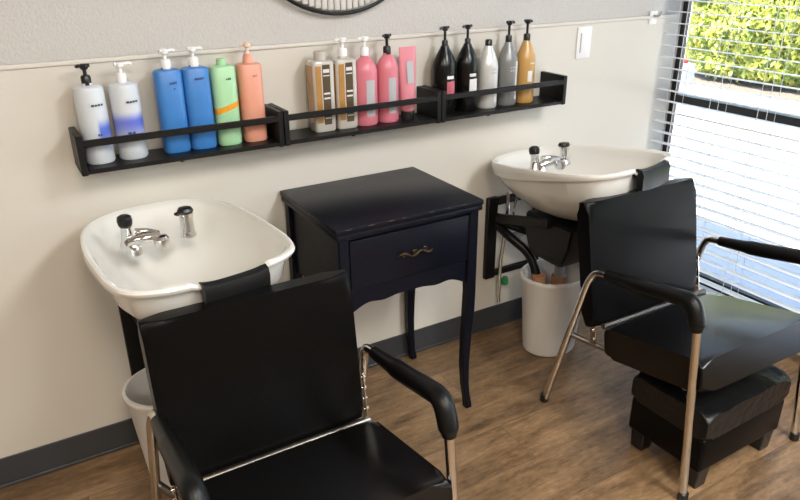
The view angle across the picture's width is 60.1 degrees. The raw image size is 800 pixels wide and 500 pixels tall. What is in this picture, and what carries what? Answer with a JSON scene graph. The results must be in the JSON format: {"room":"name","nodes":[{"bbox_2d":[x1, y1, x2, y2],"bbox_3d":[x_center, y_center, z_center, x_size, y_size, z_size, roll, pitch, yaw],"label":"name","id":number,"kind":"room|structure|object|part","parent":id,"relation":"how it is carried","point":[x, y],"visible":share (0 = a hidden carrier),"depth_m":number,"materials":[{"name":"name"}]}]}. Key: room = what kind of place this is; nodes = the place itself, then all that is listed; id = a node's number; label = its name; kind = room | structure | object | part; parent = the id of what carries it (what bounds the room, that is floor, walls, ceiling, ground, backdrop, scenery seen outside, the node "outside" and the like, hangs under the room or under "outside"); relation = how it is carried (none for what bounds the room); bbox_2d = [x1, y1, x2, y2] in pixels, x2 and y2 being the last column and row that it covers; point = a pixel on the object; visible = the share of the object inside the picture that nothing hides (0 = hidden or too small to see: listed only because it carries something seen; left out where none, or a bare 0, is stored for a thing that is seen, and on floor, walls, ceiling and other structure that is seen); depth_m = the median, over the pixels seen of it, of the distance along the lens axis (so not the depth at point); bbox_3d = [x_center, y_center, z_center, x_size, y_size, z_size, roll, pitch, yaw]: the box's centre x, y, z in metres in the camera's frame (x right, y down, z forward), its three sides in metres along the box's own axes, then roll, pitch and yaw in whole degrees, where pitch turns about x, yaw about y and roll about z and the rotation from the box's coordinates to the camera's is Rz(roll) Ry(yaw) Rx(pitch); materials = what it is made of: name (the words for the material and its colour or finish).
{"room":"salon","nodes":[
{"label":"salon","id":0,"kind":"room"},
{"bbox_2d":[0,0,683,458],"bbox_3d":[-1.322,-0.485,1.513,5.730,2.600,0.120,-14,27,-28],"label":"wall","id":1,"kind":"structure","parent":0,"point":[65,367],"depth_m":2.05,"materials":[{"name":"cream paint"},{"name":"grey textured plaster"}]},
{"bbox_2d":[68,104,284,176],"bbox_3d":[-0.598,-0.297,1.903,0.545,0.130,0.127,-14,27,-28],"label":"wall shelf","id":2,"kind":"object","parent":1,"relation":"attached to","point":[273,120],"visible":0.84,"depth_m":1.85,"materials":[{"name":"black wood"}]},
{"bbox_3d":[-0.826,-0.254,1.775,0.016,0.102,0.127,-14,27,-28],"label":"panel","id":3,"kind":"part","parent":2,"relation":"part of","materials":[{"name":"black wood"}]},
{"bbox_2d":[72,63,115,164],"bbox_3d":[-0.785,-0.347,1.765,0.074,0.252,0.071,-14,27,-28],"label":"pump bottle","id":4,"kind":"object","parent":2,"relation":"on","point":[89,97],"visible":0.99,"depth_m":1.75,"materials":[{"name":"white plastic"}]},
{"bbox_2d":[108,62,148,159],"bbox_3d":[-0.713,-0.364,1.805,0.074,0.248,0.071,-14,27,-28],"label":"pump bottle","id":5,"kind":"object","parent":2,"relation":"on","point":[124,97],"visible":0.99,"depth_m":1.78,"materials":[{"name":"white plastic"}]},
{"bbox_2d":[152,48,190,153],"bbox_3d":[-0.615,-0.399,1.854,0.072,0.272,0.058,-14,27,-28],"label":"pump bottle","id":6,"kind":"object","parent":2,"relation":"on","point":[168,84],"visible":1,"depth_m":1.84,"materials":[{"name":"blue plastic"}]},
{"bbox_3d":[-0.570,-0.317,1.841,0.521,0.017,0.012,-14,27,-28],"label":"guard rail","id":7,"kind":"part","parent":2,"relation":"part of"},
{"bbox_2d":[180,46,216,149],"bbox_3d":[-0.552,-0.415,1.887,0.072,0.274,0.058,-14,27,-28],"label":"pump bottle","id":8,"kind":"object","parent":2,"relation":"on","point":[195,77],"visible":0.99,"depth_m":1.87,"materials":[{"name":"blue plastic"}]},
{"bbox_2d":[209,58,241,145],"bbox_3d":[-0.487,-0.414,1.930,0.069,0.237,0.058,-14,27,-28],"label":"bottle","id":9,"kind":"object","parent":2,"relation":"on","point":[222,75],"visible":0.99,"depth_m":1.91,"materials":[{"name":"green plastic"}]},
{"bbox_2d":[236,42,266,141],"bbox_3d":[-0.422,-0.447,1.958,0.068,0.274,0.057,-14,27,-28],"label":"pump bottle","id":10,"kind":"object","parent":2,"relation":"on","point":[248,72],"visible":1,"depth_m":1.94,"materials":[{"name":"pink plastic"}]},
{"bbox_3d":[-0.370,-0.365,2.020,0.016,0.102,0.127,-14,27,-28],"label":"panel","id":11,"kind":"part","parent":2,"relation":"part of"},
{"bbox_2d":[80,198,294,375],"bbox_3d":[-0.561,0.239,1.868,0.454,0.716,0.642,-16,28,-32],"label":"basin","id":12,"kind":"object","parent":1,"relation":"attached to","point":[156,257],"visible":0.7,"depth_m":1.82,"materials":[{"name":"beige ceramic"}]},
{"bbox_3d":[-0.688,-0.047,1.738,0.042,0.086,0.042,-16,28,-32],"label":"valve stem","id":13,"kind":"part","parent":12,"relation":"part of","materials":[{"name":"silver metal"}]},
{"bbox_3d":[-0.624,-0.029,1.738,0.084,0.051,0.040,-2,24,-4],"label":"control knob","id":14,"kind":"part","parent":12,"relation":"part of","materials":[{"name":"silver metal"}]},
{"bbox_3d":[-0.555,0.059,1.776,0.448,0.210,0.582,-16,28,-32],"label":"bowl","id":15,"kind":"part","parent":12,"relation":"part of","materials":[{"name":"beige ceramic"}]},
{"bbox_2d":[0,297,521,488],"bbox_3d":[-1.304,0.689,1.948,5.670,0.100,0.010,-14,27,-28],"label":"baseboard","id":16,"kind":"structure","parent":1,"relation":"attached to","point":[39,461],"depth_m":2.17,"materials":[{"name":"rubber"}]},
{"bbox_2d":[287,0,383,15],"bbox_3d":[-0.181,-0.994,1.934,0.641,0.641,0.026,-14,27,-28],"label":"wall decoration","id":17,"kind":"object","parent":1,"relation":"attached to","point":[323,4],"visible":1,"depth_m":2.04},
{"bbox_3d":[-0.182,-0.994,1.934,0.608,0.612,0.012,-14,27,-28],"label":"ribbed panel","id":18,"kind":"part","parent":17,"relation":"part of","materials":[{"name":"white"}]},
{"bbox_2d":[0,14,676,70],"bbox_3d":[-1.317,-0.359,1.495,5.670,0.012,0.012,-14,27,-28],"label":"trim","id":19,"kind":"structure","parent":1,"relation":"attached to","point":[352,40],"depth_m":2.02,"materials":[{"name":"white wood"}]},
{"bbox_2d":[268,86,440,145],"bbox_3d":[-0.130,-0.411,2.155,0.538,0.130,0.127,-14,27,-28],"label":"wall shelf","id":20,"kind":"object","parent":1,"relation":"attached to","point":[428,100],"visible":0.76,"depth_m":2.12,"materials":[{"name":"black wood"}]},
{"bbox_3d":[-0.355,-0.369,2.028,0.016,0.102,0.127,-14,27,-28],"label":"panel","id":21,"kind":"part","parent":20,"relation":"part of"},
{"bbox_2d":[306,50,335,132],"bbox_3d":[-0.235,-0.474,2.067,0.070,0.234,0.058,-14,27,-28],"label":"bottle","id":22,"kind":"object","parent":20,"relation":"on","point":[319,71],"visible":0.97,"depth_m":2.04,"materials":[{"name":"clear plastic"}]},
{"bbox_3d":[-0.258,-0.460,2.049,0.055,0.167,0.019,14,27,29],"label":"golden panel","id":23,"kind":"part","parent":22,"relation":"part of","materials":[{"name":"gold metal"}]},
{"bbox_2d":[330,37,357,128],"bbox_3d":[-0.171,-0.505,2.095,0.070,0.268,0.058,-14,27,-28],"label":"pump bottle","id":24,"kind":"object","parent":20,"relation":"on","point":[345,81],"visible":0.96,"depth_m":2.07,"materials":[{"name":"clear plastic"}]},
{"bbox_3d":[-0.193,-0.476,2.083,0.055,0.167,0.019,14,27,29],"label":"golden panel","id":25,"kind":"part","parent":24,"relation":"part of","materials":[{"name":"gold metal"}]},
{"bbox_3d":[-0.102,-0.431,2.092,0.514,0.017,0.012,-14,27,-28],"label":"guard rail","id":26,"kind":"part","parent":20,"relation":"part of","materials":[{"name":"black wood"}]},
{"bbox_2d":[356,36,377,125],"bbox_3d":[-0.107,-0.520,2.130,0.078,0.266,0.067,-14,27,-28],"label":"pump bottle","id":27,"kind":"object","parent":20,"relation":"on","point":[366,69],"visible":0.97,"depth_m":2.11,"materials":[{"name":"pink plastic"}]},
{"bbox_2d":[376,33,398,122],"bbox_3d":[-0.040,-0.538,2.166,0.072,0.268,0.062,-14,27,-28],"label":"pump bottle","id":28,"kind":"object","parent":20,"relation":"on","point":[387,66],"visible":1,"depth_m":2.15,"materials":[{"name":"pink plastic"}]},
{"bbox_2d":[399,46,415,119],"bbox_3d":[0.024,-0.531,2.200,0.047,0.226,0.047,5,24,12],"label":"tube","id":29,"kind":"object","parent":20,"relation":"on","point":[407,55],"visible":0.98,"depth_m":2.18,"materials":[{"name":"pink plastic"}]},
{"bbox_3d":[0.095,-0.479,2.270,0.016,0.102,0.127,-14,27,-28],"label":"panel","id":30,"kind":"part","parent":20,"relation":"part of","materials":[{"name":"black wood"}]},
{"bbox_2d":[422,71,567,122],"bbox_3d":[0.334,-0.524,2.404,0.536,0.130,0.127,-14,27,-28],"label":"wall shelf","id":31,"kind":"object","parent":1,"relation":"attached to","point":[553,86],"visible":0.78,"depth_m":2.39,"materials":[{"name":"black wood"}]},
{"bbox_3d":[0.110,-0.482,2.278,0.016,0.102,0.127,-14,27,-28],"label":"panel","id":32,"kind":"part","parent":31,"relation":"part of","materials":[{"name":"black wood"}]},
{"bbox_2d":[432,26,455,114],"bbox_3d":[0.146,-0.588,2.264,0.080,0.278,0.072,-14,27,-28],"label":"pump bottle","id":33,"kind":"object","parent":31,"relation":"on","point":[444,64],"visible":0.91,"depth_m":2.24,"materials":[{"name":"black plastic"}]},
{"bbox_2d":[455,24,478,111],"bbox_3d":[0.223,-0.607,2.305,0.080,0.278,0.072,-14,27,-28],"label":"pump bottle","id":34,"kind":"object","parent":31,"relation":"on","point":[467,64],"visible":0.96,"depth_m":2.29,"materials":[{"name":"black plastic"}]},
{"bbox_2d":[477,39,497,108],"bbox_3d":[0.298,-0.601,2.356,0.074,0.226,0.067,-14,27,-28],"label":"bottle","id":35,"kind":"object","parent":31,"relation":"on","point":[488,62],"visible":0.96,"depth_m":2.33,"materials":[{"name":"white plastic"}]},
{"bbox_3d":[0.362,-0.545,2.342,0.512,0.017,0.012,-14,27,-28],"label":"guard rail","id":36,"kind":"part","parent":31,"relation":"part of","materials":[{"name":"black wood"}]},
{"bbox_2d":[497,20,517,105],"bbox_3d":[0.371,-0.645,2.384,0.074,0.282,0.067,-14,27,-28],"label":"pump bottle","id":37,"kind":"object","parent":31,"relation":"on","point":[507,58],"visible":1,"depth_m":2.37,"materials":[{"name":"silver plastic"}]},
{"bbox_2d":[516,19,535,102],"bbox_3d":[0.440,-0.661,2.421,0.072,0.282,0.066,-14,27,-28],"label":"pump bottle","id":38,"kind":"object","parent":31,"relation":"on","point":[526,58],"visible":0.96,"depth_m":2.40,"materials":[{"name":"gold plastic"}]},
{"bbox_3d":[0.558,-0.592,2.519,0.016,0.102,0.127,-14,27,-28],"label":"panel","id":39,"kind":"part","parent":31,"relation":"part of","materials":[{"name":"black wood"}]},
{"bbox_2d":[483,142,671,302],"bbox_3d":[0.588,-0.037,2.497,0.450,0.698,0.638,-19,30,-36],"label":"basin","id":40,"kind":"object","parent":1,"relation":"attached to","point":[552,180],"visible":0.87,"depth_m":2.41,"materials":[{"name":"beige ceramic"}]},
{"bbox_3d":[0.432,-0.109,2.538,0.022,0.115,0.337,-14,27,-28],"label":"support arm","id":41,"kind":"part","parent":40,"relation":"part of"},
{"bbox_3d":[0.462,-0.313,2.371,0.042,0.086,0.042,-18,21,-35],"label":"valve stem","id":42,"kind":"part","parent":40,"relation":"part of","materials":[{"name":"silver metal"}]},
{"bbox_3d":[0.527,-0.299,2.371,0.086,0.047,0.041,-2,24,-4],"label":"control knob","id":43,"kind":"part","parent":40,"relation":"part of","materials":[{"name":"silver metal"}]},
{"bbox_3d":[0.605,-0.217,2.398,0.448,0.210,0.582,-18,21,-35],"label":"bowl","id":44,"kind":"part","parent":40,"relation":"part of","materials":[{"name":"beige ceramic"}]},
{"bbox_2d":[575,26,591,58],"bbox_3d":[0.692,-0.780,2.600,0.072,0.116,0.009,-14,27,-28],"label":"light switch","id":45,"kind":"object","parent":1,"relation":"attached to","point":[583,43],"visible":1,"depth_m":2.60,"materials":[{"name":"white plastic"}]},
{"bbox_2d":[648,11,661,23],"bbox_3d":[1.013,-0.918,2.730,0.044,0.051,0.038,-14,27,-28],"label":"wall hook","id":46,"kind":"object","parent":1,"relation":"attached to","point":[652,13],"visible":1,"depth_m":2.74,"materials":[{"name":"white plastic"}]},
{"bbox_2d":[0,312,799,499],"bbox_3d":[0.251,1.862,-0.495,5.990,0.120,6.494,-14,27,-28],"label":"floor","id":47,"kind":"structure","parent":0,"point":[511,444],"depth_m":2.21,"materials":[{"name":"wood"}]},
{"bbox_2d":[122,368,172,486],"bbox_3d":[-0.648,0.518,2.064,0.299,0.309,0.251,-14,27,-28],"label":"waste bin","id":48,"kind":"object","parent":47,"relation":"on","point":[136,394],"visible":0.2,"depth_m":2.00,"materials":[{"name":"white plastic"}]},
{"bbox_2d":[137,270,458,499],"bbox_3d":[-0.232,0.498,1.550,0.603,0.750,0.594,-14,27,-28],"label":"chair","id":49,"kind":"object","parent":47,"relation":"on","point":[257,394],"visible":1,"depth_m":1.54,"materials":[{"name":"black leather"}]},
{"bbox_3d":[-0.457,0.612,1.454,0.046,0.603,0.583,-15,27,-30],"label":"frame","id":50,"kind":"part","parent":49,"relation":"part of","materials":[{"name":"silver metal"}]},
{"bbox_3d":[-0.427,0.618,1.460,0.090,0.074,0.481,-14,27,-28],"label":"seat rail","id":51,"kind":"part","parent":49,"relation":"part of","materials":[{"name":"metal"}]},
{"bbox_3d":[-0.511,0.495,1.539,0.012,0.186,0.047,-14,27,-28],"label":"hinge plate","id":52,"kind":"part","parent":49,"relation":"part of","materials":[{"name":"silver metal"}]},
{"bbox_3d":[-0.322,0.285,1.595,0.478,0.394,0.100,-14,27,-28],"label":"backrest","id":53,"kind":"part","parent":49,"relation":"part of","materials":[{"name":"black leather"}]},
{"bbox_3d":[-0.188,0.546,1.490,0.485,0.164,0.367,-14,27,-28],"label":"seat","id":54,"kind":"part","parent":49,"relation":"part of","materials":[{"name":"black leather"}]},
{"bbox_3d":[-0.089,0.392,1.766,0.012,0.186,0.047,-14,27,-28],"label":"hinge plate","id":55,"kind":"part","parent":49,"relation":"part of","materials":[{"name":"silver metal"}]},
{"bbox_3d":[-0.005,0.502,1.697,0.046,0.603,0.583,-13,26,-25],"label":"frame","id":56,"kind":"part","parent":49,"relation":"part of","materials":[{"name":"silver metal"}]},
{"bbox_2d":[280,167,483,420],"bbox_3d":[-0.058,0.179,2.268,0.493,0.757,0.413,-14,27,-28],"label":"side table","id":57,"kind":"object","parent":47,"relation":"on","point":[393,232],"visible":0.82,"depth_m":2.06,"materials":[{"name":"blue paint"}]},
{"bbox_3d":[-0.339,0.179,2.316,0.043,0.723,0.034,-14,27,-28],"label":"leg","id":58,"kind":"part","parent":57,"relation":"part of","materials":[{"name":"blue paint"}]},
{"bbox_3d":[-0.250,0.020,2.081,0.014,0.245,0.346,-14,27,-28],"label":"panel","id":59,"kind":"part","parent":57,"relation":"part of","materials":[{"name":"blue paint"}]},
{"bbox_3d":[-0.158,0.300,2.036,0.043,0.723,0.034,-14,27,-28],"label":"leg","id":60,"kind":"part","parent":57,"relation":"part of","materials":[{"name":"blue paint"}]},
{"bbox_3d":[0.027,0.034,2.045,0.432,0.245,0.014,-14,27,-28],"label":"panel","id":61,"kind":"part","parent":57,"relation":"part of","materials":[{"name":"blue paint"}]},
{"bbox_3d":[0.033,0.003,2.021,0.402,0.149,0.012,-14,27,-28],"label":"drawer","id":62,"kind":"part","parent":57,"relation":"part of","materials":[{"name":"blue paint"}]},
{"bbox_3d":[0.040,0.087,2.520,0.043,0.723,0.034,-14,27,-28],"label":"leg","id":63,"kind":"part","parent":57,"relation":"part of","materials":[{"name":"blue paint"}]},
{"bbox_3d":[0.047,0.007,2.013,0.118,0.023,0.019,-14,27,-28],"label":"handle","id":64,"kind":"part","parent":57,"relation":"part of","materials":[{"name":"brown metal"}]},
{"bbox_3d":[0.220,0.207,2.240,0.043,0.723,0.034,-14,27,-28],"label":"leg","id":65,"kind":"part","parent":57,"relation":"part of","materials":[{"name":"blue paint"}]},
{"bbox_2d":[520,259,579,356],"bbox_3d":[0.589,0.228,2.685,0.277,0.323,0.233,-14,27,-28],"label":"waste bin","id":66,"kind":"object","parent":47,"relation":"on","point":[547,309],"visible":0.73,"depth_m":2.61,"materials":[{"name":"white plastic"}]},
{"bbox_2d":[540,177,799,499],"bbox_3d":[0.889,0.219,2.166,0.603,0.750,0.594,-13,27,-27],"label":"chair","id":67,"kind":"object","parent":47,"relation":"on","point":[640,257],"visible":1,"depth_m":2.11,"materials":[{"name":"black leather"}]},
{"bbox_3d":[0.602,0.209,2.169,0.012,0.186,0.060,-13,27,-27],"label":"hinge plate","id":68,"kind":"part","parent":67,"relation":"part of","materials":[{"name":"silver metal"}]},
{"bbox_3d":[0.662,0.332,2.072,0.046,0.603,0.583,-15,27,-29],"label":"frame","id":69,"kind":"part","parent":67,"relation":"part of","materials":[{"name":"silver metal"}]},
{"bbox_3d":[0.692,0.338,2.078,0.090,0.074,0.481,-13,27,-27],"label":"seat rail","id":70,"kind":"part","parent":67,"relation":"part of","materials":[{"name":"metal"}]},
{"bbox_3d":[0.775,0.000,2.230,0.478,0.398,0.127,-13,27,-27],"label":"backrest","id":71,"kind":"part","parent":67,"relation":"part of","materials":[{"name":"black leather"}]},
{"bbox_3d":[1.026,0.108,2.392,0.012,0.186,0.060,-13,27,-27],"label":"hinge plate","id":72,"kind":"part","parent":67,"relation":"part of","materials":[{"name":"silver metal"}]},
{"bbox_3d":[0.932,0.266,2.106,0.485,0.164,0.367,-13,27,-27],"label":"seat","id":73,"kind":"part","parent":67,"relation":"part of","materials":[{"name":"black leather"}]},
{"bbox_3d":[1.117,0.223,2.311,0.046,0.603,0.583,-12,26,-25],"label":"frame","id":74,"kind":"part","parent":67,"relation":"part of","materials":[{"name":"silver metal"}]},
{"bbox_2d":[629,365,790,488],"bbox_3d":[0.944,0.490,2.131,0.392,0.279,0.262,-14,27,-29],"label":"footstool","id":75,"kind":"object","parent":47,"relation":"on","point":[741,413],"visible":0.65,"depth_m":2.02,"materials":[{"name":"black leather"}]},
{"bbox_3d":[0.761,0.585,2.174,0.052,0.075,0.052,-14,27,-28],"label":"leg","id":76,"kind":"part","parent":75,"relation":"part of","materials":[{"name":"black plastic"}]},
{"bbox_3d":[0.863,0.651,2.021,0.052,0.075,0.052,-14,27,-28],"label":"leg","id":77,"kind":"part","parent":75,"relation":"part of","materials":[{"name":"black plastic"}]},
{"bbox_2d":[631,365,790,440],"bbox_3d":[0.943,0.408,2.095,0.392,0.100,0.262,-14,27,-29],"label":"cushion","id":78,"kind":"object","parent":75,"relation":"on","point":[719,413],"depth_m":2.00,"materials":[{"name":"black leather"}]},
{"bbox_3d":[1.129,0.583,2.170,0.052,0.075,0.052,-14,27,-28],"label":"leg","id":79,"kind":"part","parent":75,"relation":"part of","materials":[{"name":"black plastic"}]},
{"bbox_3d":[2.745,-0.015,0.353,0.120,2.600,6.174,-14,27,-28],"label":"wall","id":80,"kind":"structure","parent":0,"visible":0},
{"bbox_2d":[662,1,799,311],"bbox_3d":[2.088,-0.413,1.339,0.050,2.350,3.674,-14,27,-28],"label":"window","id":81,"kind":"structure","parent":80,"relation":"in","point":[781,118],"depth_m":2.82,"materials":[{"name":"brown metal"}]},
{"bbox_3d":[2.089,-0.413,1.340,0.004,2.270,3.594,-14,27,-28],"label":"glass","id":82,"kind":"part","parent":81,"relation":"part of","materials":[{"name":"clear glass"}]},
{"bbox_2d":[649,0,799,313],"bbox_3d":[1.996,-0.404,1.299,0.060,2.332,3.598,-14,27,-28],"label":"window blind","id":83,"kind":"object","parent":81,"relation":"attached to","point":[746,256],"visible":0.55,"depth_m":2.64,"materials":[{"name":"white plastic"}]},
{"bbox_3d":[1.120,-0.978,2.665,0.054,2.280,0.038,-14,27,-28],"label":"ladder cord","id":84,"kind":"part","parent":83,"relation":"part of","materials":[{"name":"white fabric"}]},
{"bbox_3d":[2.006,0.658,1.763,0.050,0.014,3.598,-14,27,-28],"label":"rail","id":85,"kind":"part","parent":83,"relation":"part of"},
{"bbox_3d":[1.222,-0.910,2.507,0.054,2.280,0.038,-14,27,-28],"label":"ladder cord","id":86,"kind":"part","parent":83,"relation":"part of","materials":[{"name":"white fabric"}]},
{"bbox_3d":[1.324,-0.842,2.349,0.054,2.280,0.038,-14,27,-28],"label":"ladder cord","id":87,"kind":"part","parent":83,"relation":"part of","materials":[{"name":"white fabric"}]},
{"label":"outside","id":88,"kind":"structure","parent":0,"visible":0},
{"bbox_2d":[669,159,799,308],"bbox_3d":[2.599,0.379,3.101,2.010,0.080,30.000,-14,27,-28],"label":"pavement","id":89,"kind":"structure","parent":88,"point":[773,202],"depth_m":4.28,"materials":[{"name":"concrete"}]},
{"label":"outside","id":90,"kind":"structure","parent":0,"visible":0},
{"bbox_2d":[670,52,799,195],"bbox_3d":[12.595,-7.580,21.284,35.400,0.140,54.000,-14,27,-28],"label":"road","id":91,"kind":"structure","parent":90,"point":[792,133],"depth_m":6.15,"materials":[{"name":"grey asphalt"}]},
{"bbox_2d":[681,79,691,93],"bbox_3d":[3.096,-1.746,7.590,0.024,0.252,0.283,-14,27,-28],"label":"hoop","id":92,"kind":"object","parent":91,"relation":"on","point":[688,85],"visible":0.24,"depth_m":7.50,"materials":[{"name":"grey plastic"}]},
{"bbox_2d":[680,58,695,92],"bbox_3d":[3.224,-2.002,7.992,0.200,0.435,0.280,-14,27,-28],"label":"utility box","id":93,"kind":"object","parent":91,"relation":"on","point":[691,67],"visible":0.38,"depth_m":7.87,"materials":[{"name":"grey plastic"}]},
{"bbox_2d":[692,85,799,107],"bbox_3d":[5.982,-0.443,4.924,0.150,0.070,22.000,-14,27,-28],"label":"kerb","id":94,"kind":"object","parent":91,"relation":"on","point":[775,101],"depth_m":7.91,"materials":[{"name":"concrete"}]},
{"bbox_2d":[693,72,799,100],"bbox_3d":[8.986,0.176,3.457,3.400,0.060,16.200,-14,27,-28],"label":"planting bed","id":95,"kind":"object","parent":91,"relation":"on","point":[786,93],"depth_m":8.41,"materials":[{"name":"concrete"}]},
{"bbox_2d":[685,0,799,91],"bbox_3d":[6.083,-2.298,6.017,1.524,2.513,7.976,-14,27,-28],"label":"hedge","id":96,"kind":"object","parent":95,"relation":"on","point":[703,7],"visible":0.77,"depth_m":8.21,"materials":[{"name":"green plant"}]}
]}

